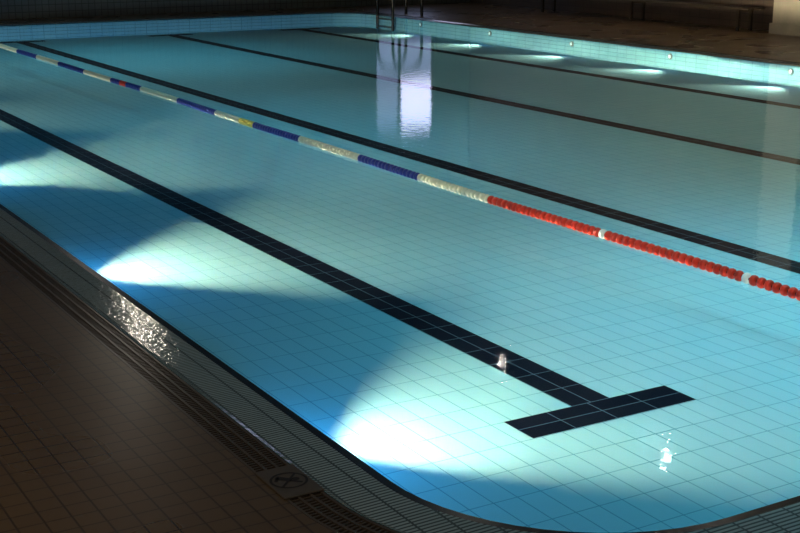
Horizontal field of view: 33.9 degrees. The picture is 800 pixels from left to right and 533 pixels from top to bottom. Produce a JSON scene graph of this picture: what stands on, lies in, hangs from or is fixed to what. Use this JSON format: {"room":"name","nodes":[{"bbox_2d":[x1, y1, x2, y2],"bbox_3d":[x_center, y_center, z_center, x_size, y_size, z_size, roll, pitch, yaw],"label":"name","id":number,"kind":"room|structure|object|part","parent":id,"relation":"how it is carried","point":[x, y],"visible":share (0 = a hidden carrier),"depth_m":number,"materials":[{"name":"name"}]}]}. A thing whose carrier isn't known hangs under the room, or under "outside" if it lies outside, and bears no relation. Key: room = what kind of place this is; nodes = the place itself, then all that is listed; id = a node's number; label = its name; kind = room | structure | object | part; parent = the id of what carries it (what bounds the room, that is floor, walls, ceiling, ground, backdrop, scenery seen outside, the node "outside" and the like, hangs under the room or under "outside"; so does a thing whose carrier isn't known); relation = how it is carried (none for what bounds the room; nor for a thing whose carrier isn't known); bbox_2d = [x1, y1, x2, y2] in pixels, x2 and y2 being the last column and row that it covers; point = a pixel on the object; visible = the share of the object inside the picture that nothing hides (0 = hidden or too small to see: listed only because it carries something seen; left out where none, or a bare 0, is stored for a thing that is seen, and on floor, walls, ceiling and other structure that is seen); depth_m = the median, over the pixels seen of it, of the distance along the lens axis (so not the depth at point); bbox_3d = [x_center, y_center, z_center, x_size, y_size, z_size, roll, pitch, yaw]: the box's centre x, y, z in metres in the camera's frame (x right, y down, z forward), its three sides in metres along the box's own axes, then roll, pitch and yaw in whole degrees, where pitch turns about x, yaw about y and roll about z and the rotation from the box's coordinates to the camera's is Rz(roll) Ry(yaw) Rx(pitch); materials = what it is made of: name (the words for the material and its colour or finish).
{"room":"indoor swimming pool","nodes":[
{"label":"indoor swimming pool","id":0,"kind":"room"},
{"bbox_2d":[0,0,469,19],"bbox_3d":[-9.215,-7.786,27.981,25.600,5.000,0.200,-9,17,-29],"label":"wall","id":1,"kind":"structure","parent":0,"point":[9,9],"depth_m":30.45,"materials":[{"name":"black"}]},
{"bbox_2d":[0,2,799,532],"bbox_3d":[-0.637,-1.661,14.538,25.600,0.001,33.600,-9,17,-29],"label":"floor","id":2,"kind":"structure","parent":0,"point":[88,445],"depth_m":5.64,"materials":[{"name":"tile"}]},
{"bbox_2d":[0,12,799,532],"bbox_3d":[-0.329,-2.462,17.749,13.620,0.093,25.480,-9,17,-29],"label":"grate","id":3,"kind":"object","parent":2,"relation":"in","point":[320,507],"visible":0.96,"depth_m":6.09,"materials":[{"name":"black plastic"}]},
{"bbox_2d":[254,464,324,499],"bbox_3d":[-0.431,0.832,5.083,0.170,0.010,0.280,-9,17,-29],"label":"cover plate","id":4,"kind":"object","parent":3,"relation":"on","point":[288,481],"visible":1,"depth_m":5.07,"materials":[{"name":"black"}]},
{"bbox_2d":[0,13,799,532],"bbox_3d":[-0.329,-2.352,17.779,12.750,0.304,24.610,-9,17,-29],"label":"basin","id":5,"kind":"object","parent":2,"relation":"in","point":[613,319],"visible":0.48,"depth_m":9.76,"materials":[{"name":"tile"}]},
{"bbox_2d":[0,109,695,437],"bbox_3d":[-4.678,-1.742,16.058,1.050,0.001,22.750,-9,17,-29],"label":"lane line","id":6,"kind":"object","parent":5,"relation":"on","point":[589,406],"visible":1,"depth_m":8.01,"materials":[{"name":"black tile"}]},
{"bbox_2d":[376,0,422,17],"bbox_3d":[-0.016,-6.196,29.804,0.839,1.574,0.765,-9,17,-29],"label":"pool ladder","id":7,"kind":"object","parent":5,"relation":"on","point":[377,1],"visible":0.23,"depth_m":29.78,"materials":[{"name":"grey metal"}]},
{"bbox_3d":[-0.189,-6.274,30.099,0.828,1.574,0.065,-9,17,-29],"label":"rail","id":8,"kind":"part","parent":7,"relation":"part of","materials":[{"name":"grey metal"}]},
{"bbox_3d":[0.167,-6.120,29.515,0.828,1.574,0.065,-9,17,-29],"label":"rail","id":9,"kind":"part","parent":7,"relation":"part of","materials":[{"name":"grey metal"}]},
{"bbox_2d":[0,13,799,80],"bbox_3d":[-0.329,-2.495,17.741,12.774,0.001,24.634,-9,17,-29],"label":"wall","id":10,"kind":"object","parent":5,"relation":"in","point":[336,43],"visible":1,"depth_m":21.55,"materials":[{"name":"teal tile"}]},
{"bbox_2d":[0,44,799,300],"bbox_3d":[-2.932,-2.111,16.256,0.094,0.076,24.610,-9,17,-29],"label":"lane rope","id":11,"kind":"object","parent":10,"relation":"on","point":[747,278],"visible":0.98,"depth_m":10.23,"materials":[{"name":"red"}]},
{"bbox_2d":[0,12,799,532],"bbox_3d":[-0.329,-2.503,17.738,13.298,0.009,25.158,-9,17,-29],"label":"coping","id":12,"kind":"object","parent":5,"relation":"on","point":[345,477],"visible":0.98,"depth_m":5.79,"materials":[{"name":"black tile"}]},
{"bbox_2d":[134,77,799,273],"bbox_3d":[-2.093,-2.131,17.531,1.050,0.001,22.750,-9,17,-29],"label":"lane line","id":13,"kind":"object","parent":5,"relation":"on","point":[749,253],"visible":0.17,"depth_m":12.17,"materials":[{"name":"black tile"}]},
{"bbox_2d":[357,74,799,164],"bbox_3d":[0.707,-2.552,19.125,1.050,0.001,22.750,-9,17,-29],"label":"lane line","id":14,"kind":"object","parent":5,"relation":"on","point":[573,116],"visible":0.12,"depth_m":16.12,"materials":[{"name":"black tile"}]},
{"bbox_2d":[594,76,799,108],"bbox_3d":[3.400,-2.957,20.659,1.050,0.001,22.750,-9,17,-29],"label":"lane line","id":15,"kind":"object","parent":5,"relation":"on","point":[606,77],"visible":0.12,"depth_m":19.02,"materials":[{"name":"black tile"}]},
{"bbox_2d":[541,0,764,30],"bbox_3d":[5.148,-5.567,28.435,0.450,0.458,7.000,-9,17,-29],"label":"bench","id":16,"kind":"object","parent":2,"relation":"on","point":[740,9],"visible":1,"depth_m":26.74,"materials":[{"name":"brown wood"}]},
{"bbox_2d":[769,0,799,35],"bbox_3d":[7.562,-6.817,24.293,0.560,4.990,1.000,-9,17,-29],"label":"pillar","id":17,"kind":"structure","parent":2,"relation":"on","point":[786,13],"depth_m":24.82,"materials":[{"name":"paint"}]},
{"bbox_2d":[470,0,773,29],"bbox_3d":[10.478,-5.739,20.233,0.200,5.000,33.600,-9,17,-29],"label":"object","id":18,"kind":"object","parent":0,"point":[655,11],"depth_m":28.20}
]}

